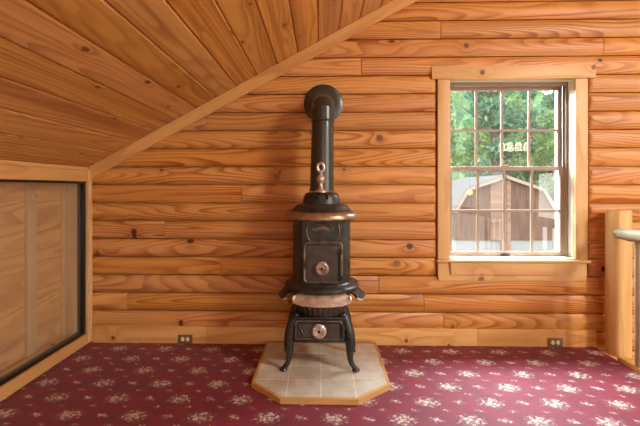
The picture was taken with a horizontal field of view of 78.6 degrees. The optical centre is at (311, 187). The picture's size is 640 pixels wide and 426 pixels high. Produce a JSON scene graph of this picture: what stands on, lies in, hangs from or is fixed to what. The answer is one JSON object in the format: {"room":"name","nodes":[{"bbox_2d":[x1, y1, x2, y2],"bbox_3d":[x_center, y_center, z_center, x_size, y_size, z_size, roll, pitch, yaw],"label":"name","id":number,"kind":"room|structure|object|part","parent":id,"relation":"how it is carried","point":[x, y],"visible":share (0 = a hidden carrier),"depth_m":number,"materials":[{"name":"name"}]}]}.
{"room":"log cabin loft","nodes":[
{"label":"log cabin loft","id":0,"kind":"room"},
{"bbox_2d":[0,160,88,401],"bbox_3d":[-1.973,0.505,-0.511,0.250,1.435,7.285,0,0,1],"label":"wall","id":1,"kind":"structure","parent":0,"point":[12,212],"depth_m":2.61,"materials":[{"name":"brown wood"}]},
{"bbox_2d":[0,160,91,400],"bbox_3d":[-1.855,0.524,2.012,0.185,1.365,2.175,0,0,1],"label":"window frame","id":2,"kind":"structure","parent":1,"relation":"in","point":[76,199],"depth_m":2.88,"materials":[{"name":"brown wood"}]},
{"bbox_3d":[-1.749,0.532,3.070,0.024,1.348,0.053,0,0,1],"label":"casing","id":3,"kind":"part","parent":2,"relation":"part of","materials":[{"name":"brown wood"}]},
{"bbox_2d":[0,0,392,166],"bbox_3d":[0.270,-1.409,-0.554,4.835,2.795,7.745,0,0,1],"label":"ceiling","id":4,"kind":"structure","parent":0,"point":[82,81],"depth_m":2.09,"materials":[{"name":"brown wood"}]},
{"bbox_2d":[0,342,639,425],"bbox_3d":[-0.006,1.373,-0.557,4.185,0.300,7.285,0,0,1],"label":"floor","id":5,"kind":"structure","parent":0,"point":[98,384],"depth_m":2.36,"materials":[{"name":"carpet"}]},
{"bbox_2d":[252,342,389,404],"bbox_3d":[0.061,1.207,2.613,0.850,0.032,0.809,0,0,1],"label":"hearth pad","id":6,"kind":"object","parent":5,"relation":"on","point":[316,373],"visible":0.91,"depth_m":2.48,"materials":[{"name":"beige tile"}]},
{"bbox_2d":[277,162,365,372],"bbox_3d":[0.067,0.507,2.699,0.610,1.367,0.610,0,0,14],"label":"stove","id":7,"kind":"object","parent":6,"relation":"on","point":[321,284],"visible":1,"depth_m":2.54,"materials":[{"name":"black metal"}]},
{"bbox_3d":[-0.173,0.704,2.705,0.120,0.058,0.380,0,0,1],"label":"skirt rail","id":8,"kind":"part","parent":7,"relation":"part of","materials":[{"name":"black metal"}]},
{"bbox_3d":[-0.138,1.002,2.845,0.132,0.377,0.075,0,0,1],"label":"leg","id":9,"kind":"part","parent":7,"relation":"part of","materials":[{"name":"black metal"}]},
{"bbox_3d":[-0.145,1.002,2.564,0.131,0.377,0.075,0,0,1],"label":"leg","id":10,"kind":"part","parent":7,"relation":"part of","materials":[{"name":"black metal"}]},
{"bbox_3d":[0.043,0.917,2.520,0.268,0.088,0.019,0,0,1],"label":"ash door","id":11,"kind":"part","parent":7,"relation":"part of","materials":[{"name":"metal"}]},
{"bbox_3d":[0.043,0.916,2.520,0.307,0.128,0.014,0,0,1],"label":"ash door frame","id":12,"kind":"part","parent":7,"relation":"part of","materials":[{"name":"black metal"}]},
{"bbox_3d":[0.047,0.917,2.502,0.094,0.094,0.024,0,0,1],"label":"air knob","id":13,"kind":"part","parent":7,"relation":"part of","materials":[{"name":"silver metal"}]},
{"bbox_2d":[293,292,349,316],"bbox_3d":[0.067,0.772,2.699,0.407,0.162,0.406,0,0,1],"label":"ribbed bowl","id":14,"kind":"object","parent":7,"relation":"on","point":[299,311],"depth_m":2.54,"materials":[{"name":"metal"}]},
{"bbox_3d":[0.067,0.107,2.699,0.424,0.162,0.424,0,0,1],"label":"lid","id":15,"kind":"part","parent":7,"relation":"part of","materials":[{"name":"black metal"}]},
{"bbox_3d":[0.062,0.705,2.457,0.380,0.060,0.125,0,0,1],"label":"skirt rail","id":16,"kind":"part","parent":7,"relation":"part of","materials":[{"name":"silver metal"}]},
{"bbox_3d":[0.065,0.520,2.523,0.090,0.090,0.024,0,0,1],"label":"air knob","id":17,"kind":"part","parent":7,"relation":"part of","materials":[{"name":"metal"}]},
{"bbox_3d":[0.070,0.258,2.545,0.136,0.060,0.007,0,0,1],"label":"medallion plate","id":18,"kind":"part","parent":7,"relation":"part of","materials":[{"name":"black metal"}]},
{"bbox_3d":[0.070,0.490,2.542,0.200,0.234,0.014,0,0,1],"label":"fire door","id":19,"kind":"part","parent":7,"relation":"part of","materials":[{"name":"metal"}]},
{"bbox_3d":[0.073,0.485,2.541,0.259,0.274,0.024,0,0,1],"label":"door frame","id":20,"kind":"part","parent":7,"relation":"part of","materials":[{"name":"black metal"}]},
{"bbox_2d":[304,84,342,191],"bbox_3d":[0.086,-0.392,2.884,0.304,0.835,0.369,0,0,1],"label":"stovepipe","id":21,"kind":"object","parent":7,"relation":"attached to","point":[323,103],"visible":0.99,"depth_m":2.73,"materials":[{"name":"metal"}]},
{"bbox_3d":[0.247,1.002,2.554,0.132,0.377,0.075,0,0,1],"label":"leg","id":22,"kind":"part","parent":7,"relation":"part of","materials":[{"name":"black metal"}]},
{"bbox_3d":[0.254,1.002,2.835,0.131,0.377,0.075,0,0,1],"label":"leg","id":23,"kind":"part","parent":7,"relation":"part of","materials":[{"name":"black metal"}]},
{"bbox_3d":[0.307,0.704,2.693,0.120,0.058,0.380,0,0,1],"label":"skirt rail","id":24,"kind":"part","parent":7,"relation":"part of","materials":[{"name":"black metal"}]},
{"bbox_2d":[617,356,639,372],"bbox_3d":[2.116,1.359,-0.735,0.055,0.328,7.030,0,0,1],"label":"trim","id":25,"kind":"structure","parent":5,"relation":"attached to","point":[624,360],"depth_m":2.69,"materials":[{"name":"brown wood"}]},
{"bbox_2d":[90,0,639,361],"bbox_3d":[1.857,0.658,3.146,7.735,6.729,0.272,0,0,1],"label":"wall","id":26,"kind":"structure","parent":0,"point":[193,228],"depth_m":3.05,"materials":[{"name":"brown wood"}]},
{"bbox_2d":[178,335,192,343],"bbox_3d":[-0.994,1.187,3.071,0.114,0.069,0.008,0,0,1],"label":"wall outlet","id":27,"kind":"object","parent":26,"relation":"attached to","point":[188,339],"visible":1,"depth_m":3.07,"materials":[{"name":"brown plastic"}]},
{"bbox_2d":[89,0,417,178],"bbox_3d":[0.509,-1.334,3.033,4.525,2.536,0.028,0,0,1],"label":"trim","id":28,"kind":"structure","parent":26,"relation":"attached to","point":[394,6],"depth_m":3.04,"materials":[{"name":"brown wood"}]},
{"bbox_2d":[93,325,595,346],"bbox_3d":[0.226,1.157,3.062,3.917,0.132,0.030,0,0,1],"label":"baseboard","id":29,"kind":"structure","parent":26,"relation":"attached to","point":[101,334],"depth_m":3.04,"materials":[{"name":"brown wood"}]},
{"bbox_2d":[548,338,562,346],"bbox_3d":[1.871,1.187,3.003,0.114,0.069,0.008,0,0,1],"label":"wall outlet","id":30,"kind":"object","parent":26,"relation":"attached to","point":[552,342],"visible":1,"depth_m":3.00,"materials":[{"name":"brown plastic"}]},
{"label":"outside","id":31,"kind":"structure","parent":0,"visible":0},
{"bbox_2d":[552,228,554,250],"bbox_3d":[15.858,2.723,36.325,90.000,0.300,66.625,0,0,1],"label":"ground","id":32,"kind":"structure","parent":31,"point":[553,242],"depth_m":18.13,"materials":[{"name":"white"}]},
{"bbox_2d":[451,127,462,147],"bbox_3d":[10.371,-2.531,32.727,3.446,10.230,3.694,0,0,-33],"label":"tree","id":33,"kind":"object","parent":32,"relation":"on","point":[452,141],"visible":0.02,"depth_m":31.93,"materials":[{"name":"green plant"}]},
{"bbox_2d":[451,92,469,166],"bbox_3d":[7.115,-1.509,22.140,3.679,8.191,3.322,0,0,12],"label":"tree","id":34,"kind":"object","parent":32,"relation":"on","point":[455,159],"visible":0.03,"depth_m":21.62,"materials":[{"name":"green plant"}]},
{"bbox_2d":[456,132,470,172],"bbox_3d":[15.231,-1.331,36.632,3.518,7.833,3.177,0,0,-17],"label":"tree","id":35,"kind":"object","parent":32,"relation":"on","point":[467,137],"visible":0.04,"depth_m":36.63,"materials":[{"name":"green plant"}]},
{"bbox_2d":[461,117,474,175],"bbox_3d":[16.902,-2.215,40.329,3.895,10.297,3.839,0,0,-23],"label":"tree","id":36,"kind":"object","parent":32,"relation":"on","point":[470,117],"visible":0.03,"depth_m":40.07,"materials":[{"name":"green plant"}]},
{"bbox_3d":[16.902,-2.215,40.329,3.895,10.297,3.839,0,0,-23],"label":"crown","id":37,"kind":"part","parent":36,"relation":"part of","materials":[{"name":"green plant"}]},
{"bbox_2d":[460,122,480,175],"bbox_3d":[12.320,-1.347,28.842,3.190,7.865,3.533,0,0,-34],"label":"tree","id":38,"kind":"object","parent":32,"relation":"on","point":[467,164],"visible":0.09,"depth_m":28.82,"materials":[{"name":"green plant"}]},
{"bbox_2d":[462,92,484,177],"bbox_3d":[14.257,-3.678,32.723,3.641,12.516,3.838,0,0,43],"label":"tree","id":39,"kind":"object","parent":32,"relation":"on","point":[469,99],"visible":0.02,"depth_m":32.78,"materials":[{"name":"green plant"}]},
{"bbox_2d":[462,91,522,175],"bbox_3d":[11.729,-2.097,25.288,3.744,10.042,3.798,0,0,-44],"label":"tree","id":40,"kind":"object","parent":32,"relation":"on","point":[471,143],"visible":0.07,"depth_m":25.29,"materials":[{"name":"green plant"}]},
{"bbox_2d":[455,91,537,184],"bbox_3d":[8.702,-3.613,18.635,3.769,12.386,3.743,0,0,29],"label":"tree","id":41,"kind":"object","parent":32,"relation":"on","point":[489,115],"visible":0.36,"depth_m":18.32,"materials":[{"name":"green plant"}]},
{"bbox_2d":[451,91,553,184],"bbox_3d":[24.848,-9.442,56.982,59.587,24.349,23.100,0,0,1],"label":"hillside","id":42,"kind":"structure","parent":32,"relation":"on","point":[460,113],"depth_m":53.92,"materials":[{"name":"green plant"}]},
{"bbox_2d":[452,175,554,250],"bbox_3d":[6.366,1.067,14.652,3.400,3.008,3.905,0,0,1],"label":"garden shed","id":43,"kind":"object","parent":32,"relation":"on","point":[490,187],"visible":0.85,"depth_m":12.85,"materials":[{"name":"brown wood"}]},
{"bbox_3d":[6.128,0.748,12.844,0.510,1.944,0.029,0,0,1],"label":"shed door","id":44,"kind":"part","parent":43,"relation":"part of","materials":[{"name":"brown wood"}]},
{"bbox_2d":[473,93,534,177],"bbox_3d":[10.784,-1.365,22.114,3.550,7.902,3.205,0,0,-31],"label":"tree","id":45,"kind":"object","parent":32,"relation":"on","point":[511,162],"visible":0.11,"depth_m":21.73,"materials":[{"name":"green plant"}]},
{"bbox_2d":[501,112,521,177],"bbox_3d":[19.107,-2.780,36.367,3.874,10.731,3.614,0,0,5],"label":"tree","id":46,"kind":"object","parent":32,"relation":"on","point":[512,173],"visible":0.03,"depth_m":35.98,"materials":[{"name":"green plant"}]},
{"bbox_2d":[510,91,533,178],"bbox_3d":[20.986,-3.593,40.163,3.628,12.347,3.782,0,0,30],"label":"tree","id":47,"kind":"object","parent":32,"relation":"on","point":[517,97],"visible":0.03,"depth_m":39.31,"materials":[{"name":"green plant"}]},
{"bbox_2d":[511,132,540,184],"bbox_3d":[17.865,-1.366,32.563,3.206,7.904,3.550,0,0,-4],"label":"tree","id":48,"kind":"object","parent":32,"relation":"on","point":[519,153],"visible":0.05,"depth_m":32.39,"materials":[{"name":"green plant"}]},
{"bbox_2d":[510,91,546,185],"bbox_3d":[16.287,-2.570,28.816,3.472,10.309,3.722,0,0,26],"label":"tree","id":49,"kind":"object","parent":32,"relation":"on","point":[536,176],"visible":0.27,"depth_m":28.61,"materials":[{"name":"green plant"}]},
{"bbox_2d":[523,110,554,227],"bbox_3d":[15.490,-1.300,25.467,3.152,7.772,3.491,0,0,-6],"label":"tree","id":50,"kind":"object","parent":32,"relation":"on","point":[540,160],"visible":0.3,"depth_m":25.25,"materials":[{"name":"green plant"}]},
{"bbox_2d":[531,91,554,218],"bbox_3d":[14.643,-2.812,21.954,3.636,10.795,3.898,0,0,-17],"label":"tree","id":51,"kind":"object","parent":32,"relation":"on","point":[548,103],"visible":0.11,"depth_m":22.44,"materials":[{"name":"green plant"}]},
{"bbox_2d":[537,91,554,215],"bbox_3d":[12.493,-1.454,18.573,3.277,8.080,3.629,0,0,12],"label":"tree","id":52,"kind":"object","parent":32,"relation":"on","point":[549,144],"visible":0.02,"depth_m":18.76,"materials":[{"name":"green plant"}]}
]}

